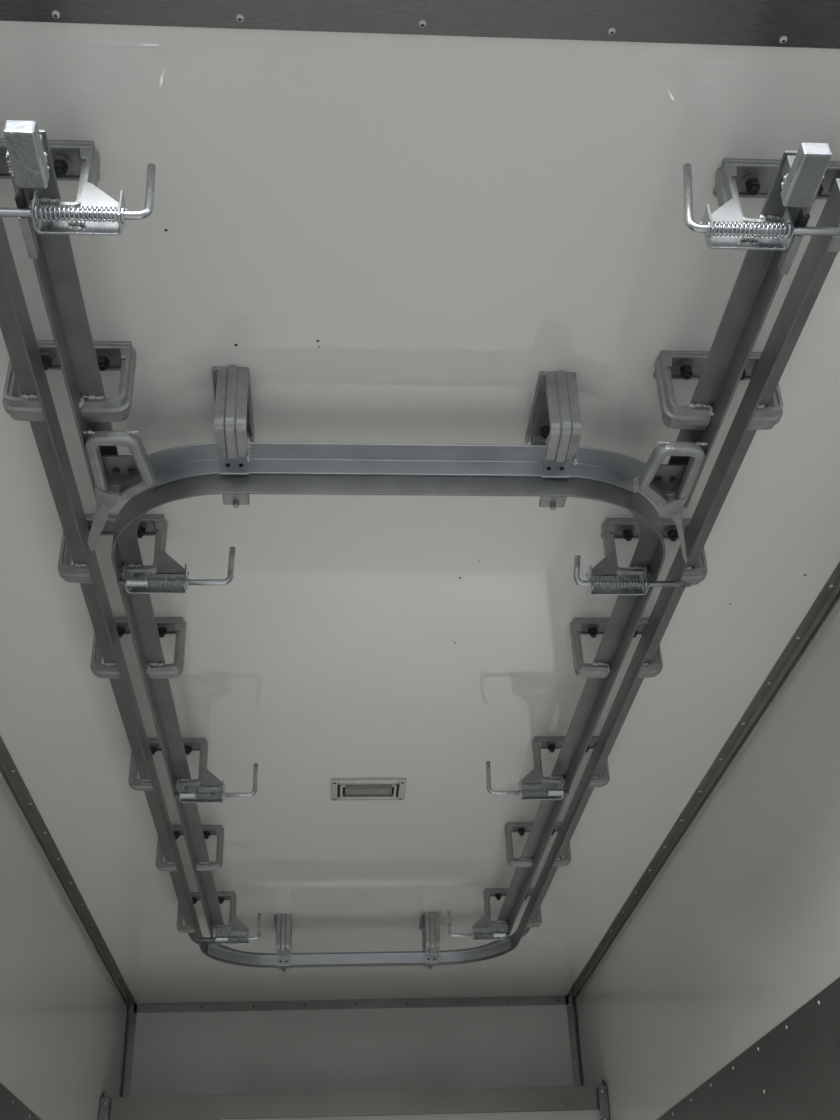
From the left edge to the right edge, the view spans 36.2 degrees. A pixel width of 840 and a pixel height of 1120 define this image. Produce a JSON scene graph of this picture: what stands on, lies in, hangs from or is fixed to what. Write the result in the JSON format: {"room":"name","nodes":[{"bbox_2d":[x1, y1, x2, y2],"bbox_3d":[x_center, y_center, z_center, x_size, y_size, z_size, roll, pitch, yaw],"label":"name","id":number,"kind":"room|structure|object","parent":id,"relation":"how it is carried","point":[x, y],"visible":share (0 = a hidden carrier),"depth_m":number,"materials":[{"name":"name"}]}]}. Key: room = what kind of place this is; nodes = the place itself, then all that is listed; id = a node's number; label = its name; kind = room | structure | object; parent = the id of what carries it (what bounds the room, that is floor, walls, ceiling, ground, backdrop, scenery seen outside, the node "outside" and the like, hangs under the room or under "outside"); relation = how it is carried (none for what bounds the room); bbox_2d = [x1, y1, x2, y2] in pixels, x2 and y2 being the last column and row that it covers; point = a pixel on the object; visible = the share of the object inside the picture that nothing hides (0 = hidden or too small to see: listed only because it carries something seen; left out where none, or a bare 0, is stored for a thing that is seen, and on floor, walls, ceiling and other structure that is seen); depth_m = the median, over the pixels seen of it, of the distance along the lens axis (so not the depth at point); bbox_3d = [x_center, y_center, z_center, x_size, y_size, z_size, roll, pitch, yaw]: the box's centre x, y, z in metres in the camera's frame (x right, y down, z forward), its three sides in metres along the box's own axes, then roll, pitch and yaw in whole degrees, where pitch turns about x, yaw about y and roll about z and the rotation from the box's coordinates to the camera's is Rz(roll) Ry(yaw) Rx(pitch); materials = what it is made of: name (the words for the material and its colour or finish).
{"room":"cargo space","nodes":[
{"label":"cargo space","id":0,"kind":"room"},
{"bbox_2d":[0,775,125,1119],"bbox_3d":[-1.322,1.702,3.586,0.080,2.250,5.846,0,-32,-4],"label":"wall","id":1,"kind":"structure","parent":0,"point":[63,1016],"depth_m":4.66,"materials":[{"name":"white paint"}]},
{"bbox_2d":[0,1083,40,1119],"bbox_3d":[-1.242,1.860,3.054,0.007,1.410,5.110,0,-32,-4],"label":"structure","id":2,"kind":"structure","parent":1,"relation":"attached to","point":[11,1107],"depth_m":4.16,"materials":[{"name":"silver metal"}]},
{"bbox_2d":[0,771,126,1007],"bbox_3d":[-1.315,0.755,4.140,0.002,0.006,5.763,0,-32,-4],"label":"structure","id":3,"kind":"structure","parent":1,"relation":"attached to","point":[0,771],"depth_m":4.81},
{"bbox_2d":[0,735,136,1006],"bbox_3d":[-1.296,0.743,4.151,0.042,0.026,5.766,0,-32,-4],"label":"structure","id":4,"kind":"structure","parent":1,"relation":"attached to","point":[8,768],"depth_m":4.76,"materials":[{"name":"silver metal"}]},
{"bbox_2d":[119,1004,136,1096],"bbox_3d":[-1.433,3.215,5.962,0.046,2.247,0.050,0,-32,-4],"label":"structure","id":5,"kind":"structure","parent":1,"relation":"attached to","point":[130,1022],"depth_m":6.45,"materials":[{"name":"silver metal"}]},
{"bbox_2d":[130,1005,573,1096],"bbox_3d":[-0.308,3.254,6.096,2.310,2.250,0.080,0,-32,-4],"label":"wall","id":6,"kind":"structure","parent":0,"point":[478,1047],"depth_m":6.53,"materials":[{"name":"white paint"}]},
{"bbox_2d":[134,995,568,1012],"bbox_3d":[-0.342,2.298,6.648,2.250,0.045,0.012,0,-32,-4],"label":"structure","id":7,"kind":"structure","parent":6,"relation":"attached to","point":[560,999],"depth_m":6.65,"materials":[{"name":"silver metal"}]},
{"bbox_2d":[0,21,839,1002],"bbox_3d":[-0.169,0.725,4.292,2.470,0.080,5.846,0,-32,-4],"label":"ceiling","id":8,"kind":"structure","parent":0,"point":[395,236],"depth_m":2.79,"materials":[{"name":"white paint"}]},
{"bbox_2d":[0,139,99,233],"bbox_3d":[-0.620,-0.572,1.992,0.230,0.161,0.076,0,-32,-4],"label":"bracket","id":9,"kind":"object","parent":8,"relation":"attached to","point":[79,161],"visible":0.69,"depth_m":2.01,"materials":[{"name":"metal"}]},
{"bbox_2d":[0,156,3,168],"bbox_3d":[-0.675,-0.629,2.029,0.033,0.007,0.033,0,-32,-4],"label":"washer","id":10,"kind":"object","parent":9,"relation":"in","point":[1,157],"depth_m":2.03,"materials":[{"name":"metal"}]},
{"bbox_2d":[3,120,117,498],"bbox_3d":[-0.580,-0.374,2.140,0.060,0.082,0.897,0,-32,-4],"label":"rail","id":11,"kind":"object","parent":9,"relation":"attached to","point":[28,155],"visible":0.91,"depth_m":2.06,"materials":[{"name":"metal"}]},
{"bbox_2d":[0,163,155,235],"bbox_3d":[-0.555,-0.545,1.914,0.319,0.125,0.042,0,-32,-4],"label":"latch","id":12,"kind":"object","parent":11,"relation":"attached to","point":[98,213],"visible":1,"depth_m":1.90,"materials":[{"name":"metal"}]},
{"bbox_2d":[35,205,39,220],"bbox_3d":[-0.560,-0.508,1.880,0.003,0.024,0.024,0,-32,-4],"label":"washer","id":13,"kind":"object","parent":12,"relation":"in","point":[37,208],"depth_m":1.87,"materials":[{"name":"metal"}]},
{"bbox_2d":[121,206,125,223],"bbox_3d":[-0.436,-0.507,1.888,0.003,0.025,0.025,0,-32,-4],"label":"washer","id":14,"kind":"object","parent":12,"relation":"in","point":[123,212],"depth_m":1.88,"materials":[{"name":"metal"}]},
{"bbox_2d":[83,430,154,551],"bbox_3d":[-0.584,-0.132,2.505,0.130,0.048,0.395,4,-33,-10],"label":"bracket","id":15,"kind":"object","parent":11,"relation":"attached to","point":[133,474],"visible":1,"depth_m":2.46,"materials":[{"name":"metal"}]},
{"bbox_2d":[52,154,71,170],"bbox_3d":[-0.570,-0.629,2.037,0.033,0.007,0.033,0,-32,-4],"label":"washer","id":16,"kind":"object","parent":9,"relation":"in","point":[63,161],"depth_m":2.03,"materials":[{"name":"metal"}]},
{"bbox_2d":[2,340,135,421],"bbox_3d":[-0.648,-0.324,2.382,0.230,0.161,0.076,0,-32,-4],"label":"bracket","id":17,"kind":"object","parent":8,"relation":"attached to","point":[111,355],"visible":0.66,"depth_m":2.36,"materials":[{"name":"metal"}]},
{"bbox_2d":[40,350,54,362],"bbox_3d":[-0.704,-0.381,2.419,0.033,0.007,0.033,0,-32,-4],"label":"bolt","id":18,"kind":"object","parent":17,"relation":"in","point":[47,356],"depth_m":2.41,"materials":[{"name":"metal"}]},
{"bbox_2d":[96,351,111,362],"bbox_3d":[-0.598,-0.381,2.427,0.033,0.007,0.033,0,-32,-4],"label":"washer","id":19,"kind":"object","parent":17,"relation":"in","point":[102,356],"depth_m":2.42,"materials":[{"name":"metal"}]},
{"bbox_2d":[58,514,167,582],"bbox_3d":[-0.684,-0.018,2.864,0.230,0.161,0.076,0,-32,-4],"label":"bracket","id":20,"kind":"object","parent":8,"relation":"attached to","point":[155,525],"visible":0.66,"depth_m":2.84,"materials":[{"name":"metal"}]},
{"bbox_2d":[139,522,147,530],"bbox_3d":[-0.633,-0.074,2.908,0.033,0.007,0.033,0,-32,-4],"label":"bolt","id":21,"kind":"object","parent":20,"relation":"in","point":[143,526],"depth_m":2.90,"materials":[{"name":"metal"}]},
{"bbox_2d":[90,617,185,678],"bbox_3d":[-0.712,0.230,3.252,0.230,0.161,0.076,0,-32,-4],"label":"bracket","id":22,"kind":"object","parent":8,"relation":"attached to","point":[165,625],"visible":0.76,"depth_m":3.23,"materials":[{"name":"metal"}]},
{"bbox_2d":[116,623,126,629],"bbox_3d":[-0.768,0.173,3.290,0.033,0.007,0.033,0,-32,-4],"label":"bolt","id":23,"kind":"object","parent":22,"relation":"in","point":[120,626],"depth_m":3.28,"materials":[{"name":"metal"}]},
{"bbox_2d":[157,624,168,629],"bbox_3d":[-0.662,0.174,3.297,0.033,0.007,0.033,0,-32,-4],"label":"bolt","id":24,"kind":"object","parent":22,"relation":"in","point":[160,626],"depth_m":3.29,"materials":[{"name":"metal"}]},
{"bbox_2d":[128,738,207,790],"bbox_3d":[-0.757,0.624,3.871,0.230,0.161,0.076,0,-32,-4],"label":"bracket","id":25,"kind":"object","parent":8,"relation":"attached to","point":[190,744],"visible":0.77,"depth_m":3.85,"materials":[{"name":"metal"}]},
{"bbox_2d":[156,825,223,871],"bbox_3d":[-0.802,1.014,4.484,0.230,0.161,0.076,0,-32,-4],"label":"bracket","id":26,"kind":"object","parent":8,"relation":"attached to","point":[208,830],"visible":0.71,"depth_m":4.46,"materials":[{"name":"metal"}]},
{"bbox_2d":[176,892,235,932],"bbox_3d":[-0.848,1.408,5.103,0.230,0.161,0.076,0,-32,-4],"label":"bracket","id":27,"kind":"object","parent":8,"relation":"attached to","point":[222,896],"visible":0.69,"depth_m":5.08,"materials":[{"name":"metal"}]},
{"bbox_2d":[212,366,254,507],"bbox_3d":[-0.366,-0.236,2.516,0.076,0.184,0.230,0,-32,-4],"label":"bracket","id":28,"kind":"object","parent":8,"relation":"attached to","point":[233,421],"visible":0.85,"depth_m":2.45,"materials":[{"name":"metal"}]},
{"bbox_2d":[111,442,665,938],"bbox_3d":[-0.139,0.644,3.815,1.177,0.082,3.129,0,-32,-4],"label":"rail","id":29,"kind":"object","parent":28,"relation":"attached to","point":[307,468],"visible":0.76,"depth_m":2.57,"materials":[{"name":"metal"}]},
{"bbox_2d":[117,546,235,593],"bbox_3d":[-0.526,0.015,2.789,0.247,0.112,0.042,0,-32,-4],"label":"latch","id":30,"kind":"object","parent":29,"relation":"attached to","point":[171,577],"visible":1,"depth_m":2.77,"materials":[{"name":"metal"}]},
{"bbox_2d":[173,763,257,802],"bbox_3d":[-0.602,0.657,3.797,0.243,0.112,0.042,0,-32,-4],"label":"latch","id":31,"kind":"object","parent":29,"relation":"attached to","point":[211,790],"visible":1,"depth_m":3.78,"materials":[{"name":"metal"}]},
{"bbox_2d":[447,910,509,939],"bbox_3d":[0.231,1.446,5.093,0.245,0.112,0.042,0,-32,-4],"label":"latch","id":32,"kind":"object","parent":29,"relation":"attached to","point":[481,929],"visible":1,"depth_m":5.08,"materials":[{"name":"metal"}]},
{"bbox_2d":[486,761,568,799],"bbox_3d":[0.320,0.661,3.861,0.247,0.113,0.042,0,-32,-4],"label":"latch","id":33,"kind":"object","parent":29,"relation":"attached to","point":[531,787],"visible":1,"depth_m":3.85,"materials":[{"name":"metal"}]},
{"bbox_2d":[573,552,691,594],"bbox_3d":[0.466,0.013,2.847,0.262,0.112,0.070,0,-32,-4],"label":"latch","id":34,"kind":"object","parent":29,"relation":"attached to","point":[603,579],"visible":1,"depth_m":2.83,"materials":[{"name":"metal"}]},
{"bbox_2d":[274,914,291,971],"bbox_3d":[-0.579,1.623,5.438,0.077,0.184,0.230,0,-32,-4],"label":"bracket","id":35,"kind":"object","parent":8,"relation":"attached to","point":[283,923],"visible":0.98,"depth_m":5.37,"materials":[{"name":"metal"}]},
{"bbox_2d":[0,178,839,967],"bbox_3d":[-0.129,0.575,3.686,1.379,0.060,4.268,0,-32,-4],"label":"rail","id":36,"kind":"object","parent":35,"relation":"attached to","point":[16,327],"visible":0.96,"depth_m":2.79,"materials":[{"name":"metal"}]},
{"bbox_2d":[194,913,260,943],"bbox_3d":[-0.750,1.441,5.024,0.255,0.112,0.042,0,-32,-4],"label":"latch","id":37,"kind":"object","parent":36,"relation":"attached to","point":[239,934],"visible":1,"depth_m":5.01,"materials":[{"name":"metal"}]},
{"bbox_2d":[331,778,405,800],"bbox_3d":[-0.172,0.767,4.261,0.246,0.024,0.165,0,-32,-4],"label":"recessed light","id":38,"kind":"object","parent":8,"relation":"in","point":[342,789],"visible":1,"depth_m":4.23,"materials":[{"name":"silver metal"}]},
{"bbox_2d":[0,0,839,48],"bbox_3d":[0.009,-0.821,1.855,2.470,0.090,0.086,0,-32,-4],"label":"trim strip","id":39,"kind":"structure","parent":8,"relation":"attached to","point":[771,23],"depth_m":1.85,"materials":[{"name":"silver metal"}]},
{"bbox_2d":[419,912,440,968],"bbox_3d":[0.044,1.626,5.481,0.077,0.184,0.230,0,-32,-4],"label":"bracket","id":40,"kind":"object","parent":8,"relation":"attached to","point":[429,922],"visible":0.98,"depth_m":5.42,"materials":[{"name":"metal"}]},
{"bbox_2d":[483,888,541,927],"bbox_3d":[0.374,1.414,5.189,0.230,0.161,0.076,0,-32,-4],"label":"bracket","id":41,"kind":"object","parent":8,"relation":"attached to","point":[489,892],"visible":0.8,"depth_m":5.17,"materials":[{"name":"metal"}]},
{"bbox_2d":[504,822,570,867],"bbox_3d":[0.419,1.020,4.570,0.230,0.161,0.076,0,-32,-4],"label":"bracket","id":42,"kind":"object","parent":8,"relation":"attached to","point":[521,828],"visible":0.75,"depth_m":4.54,"materials":[{"name":"metal"}]},
{"bbox_2d":[525,371,581,510],"bbox_3d":[0.268,-0.233,2.561,0.076,0.184,0.230,0,-32,-4],"label":"bracket","id":43,"kind":"object","parent":8,"relation":"attached to","point":[555,422],"visible":0.85,"depth_m":2.50,"materials":[{"name":"metal"}]},
{"bbox_2d":[537,421,549,430],"bbox_3d":[0.258,-0.274,2.649,0.033,0.007,0.033,0,-32,-4],"label":"bolt","id":44,"kind":"object","parent":43,"relation":"in","point":[541,425],"depth_m":2.64,"materials":[{"name":"metal"}]},
{"bbox_2d":[532,736,609,787],"bbox_3d":[0.464,0.630,3.957,0.230,0.161,0.076,0,-32,-4],"label":"bracket","id":45,"kind":"object","parent":8,"relation":"attached to","point":[551,743],"visible":0.59,"depth_m":3.95,"materials":[{"name":"metal"}]},
{"bbox_2d":[569,618,662,677],"bbox_3d":[0.509,0.236,3.338,0.230,0.161,0.076,0,-32,-4],"label":"bracket","id":46,"kind":"object","parent":8,"relation":"attached to","point":[592,627],"visible":0.69,"depth_m":3.31,"materials":[{"name":"metal"}]},
{"bbox_2d":[586,624,598,629],"bbox_3d":[0.454,0.179,3.375,0.033,0.007,0.033,0,-32,-4],"label":"bolt","id":47,"kind":"object","parent":46,"relation":"in","point":[588,626],"depth_m":3.37,"materials":[{"name":"metal"}]},
{"bbox_2d":[601,518,707,584],"bbox_3d":[0.538,-0.011,2.949,0.230,0.161,0.076,0,-32,-4],"label":"bracket","id":48,"kind":"object","parent":8,"relation":"attached to","point":[613,528],"visible":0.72,"depth_m":2.95,"materials":[{"name":"metal"}]},
{"bbox_2d":[620,525,634,533],"bbox_3d":[0.482,-0.069,2.986,0.033,0.007,0.033,0,-32,-4],"label":"bolt","id":49,"kind":"object","parent":48,"relation":"in","point":[624,529],"depth_m":2.98,"materials":[{"name":"metal"}]},
{"bbox_2d":[665,526,677,533],"bbox_3d":[0.588,-0.068,2.994,0.033,0.007,0.033,0,-32,-4],"label":"bolt","id":50,"kind":"object","parent":48,"relation":"in","point":[668,529],"depth_m":2.98,"materials":[{"name":"metal"}]},
{"bbox_2d":[653,350,782,429],"bbox_3d":[0.573,-0.318,2.467,0.230,0.161,0.076,0,-32,-4],"label":"bracket","id":51,"kind":"object","parent":8,"relation":"attached to","point":[670,365],"visible":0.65,"depth_m":2.44,"materials":[{"name":"metal"}]},
{"bbox_2d":[677,361,693,371],"bbox_3d":[0.518,-0.375,2.505,0.033,0.007,0.033,0,-32,-4],"label":"washer","id":52,"kind":"object","parent":51,"relation":"in","point":[682,366],"depth_m":2.49,"materials":[{"name":"metal"}]},
{"bbox_2d":[713,158,839,251],"bbox_3d":[0.602,-0.566,2.078,0.230,0.161,0.076,0,-32,-4],"label":"bracket","id":53,"kind":"object","parent":8,"relation":"attached to","point":[736,178],"visible":0.52,"depth_m":2.09,"materials":[{"name":"metal"}]},
{"bbox_2d":[668,142,831,507],"bbox_3d":[0.541,-0.365,2.224,0.060,0.082,0.912,0,-32,-4],"label":"rail","id":54,"kind":"object","parent":53,"relation":"attached to","point":[799,176],"visible":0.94,"depth_m":2.15,"materials":[{"name":"metal"}]},
{"bbox_2d":[637,441,707,562],"bbox_3d":[0.497,-0.114,2.600,0.125,0.048,0.416,-4,-32,2],"label":"bracket","id":55,"kind":"object","parent":54,"relation":"attached to","point":[656,480],"visible":1,"depth_m":2.53,"materials":[{"name":"metal"}]},
{"bbox_2d":[683,163,839,249],"bbox_3d":[0.535,-0.547,1.991,0.269,0.138,0.049,0,-32,-4],"label":"latch","id":56,"kind":"object","parent":54,"relation":"attached to","point":[725,228],"visible":1,"depth_m":1.96,"materials":[{"name":"metal"}]},
{"bbox_2d":[704,220,709,236],"bbox_3d":[0.436,-0.503,1.950,0.003,0.025,0.025,0,-32,-4],"label":"washer","id":57,"kind":"object","parent":56,"relation":"in","point":[706,222],"depth_m":1.94,"materials":[{"name":"metal"}]},
{"bbox_2d":[784,222,790,238],"bbox_3d":[0.559,-0.502,1.958,0.003,0.024,0.024,0,-32,-4],"label":"washer","id":58,"kind":"object","parent":56,"relation":"in","point":[787,225],"depth_m":1.95,"materials":[{"name":"metal"}]},
{"bbox_2d":[741,172,761,188],"bbox_3d":[0.546,-0.623,2.115,0.033,0.007,0.033,0,-32,-4],"label":"washer","id":59,"kind":"object","parent":53,"relation":"in","point":[748,179],"depth_m":2.10,"materials":[{"name":"metal"}]},
{"bbox_2d":[576,602,839,1119],"bbox_3d":[1.062,1.714,3.753,0.080,2.250,5.846,0,-32,-4],"label":"wall","id":60,"kind":"structure","parent":0,"point":[739,929],"depth_m":4.07,"materials":[{"name":"white paint"}]},
{"bbox_2d":[566,996,583,1085],"bbox_3d":[0.825,3.226,6.120,0.046,2.247,0.050,0,-32,-4],"label":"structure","id":61,"kind":"structure","parent":60,"relation":"attached to","point":[572,1014],"depth_m":6.61,"materials":[{"name":"silver metal"}]},
{"bbox_2d":[567,562,839,998],"bbox_3d":[0.967,0.754,4.310,0.042,0.026,5.766,0,-32,-4],"label":"corner trim","id":62,"kind":"structure","parent":60,"relation":"attached to","point":[829,595],"depth_m":4.10,"materials":[{"name":"silver metal"}]},
{"bbox_2d":[576,598,839,998],"bbox_3d":[0.987,0.767,4.301,0.002,0.006,5.763,0,-32,-4],"label":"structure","id":63,"kind":"structure","parent":60,"relation":"attached to","point":[838,601],"depth_m":4.13},
{"bbox_2d":[657,977,839,1119],"bbox_3d":[1.055,1.871,3.215,0.007,1.410,5.110,0,-32,-4],"label":"wall panel","id":64,"kind":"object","parent":60,"relation":"attached to","point":[792,1072],"depth_m":3.61,"materials":[{"name":"silver metal"}]},
{"bbox_3d":[-0.091,2.692,3.046,2.470,0.080,5.846,0,-32,-4],"label":"floor","id":65,"kind":"structure","parent":0,"visible":0},
{"bbox_2d":[99,1079,609,1119],"bbox_3d":[-0.261,3.139,5.437,2.300,1.735,0.067,0,-32,-4],"label":"panel","id":66,"kind":"object","parent":65,"relation":"on","point":[568,1102],"visible":1,"depth_m":5.86,"materials":[{"name":"metal"}]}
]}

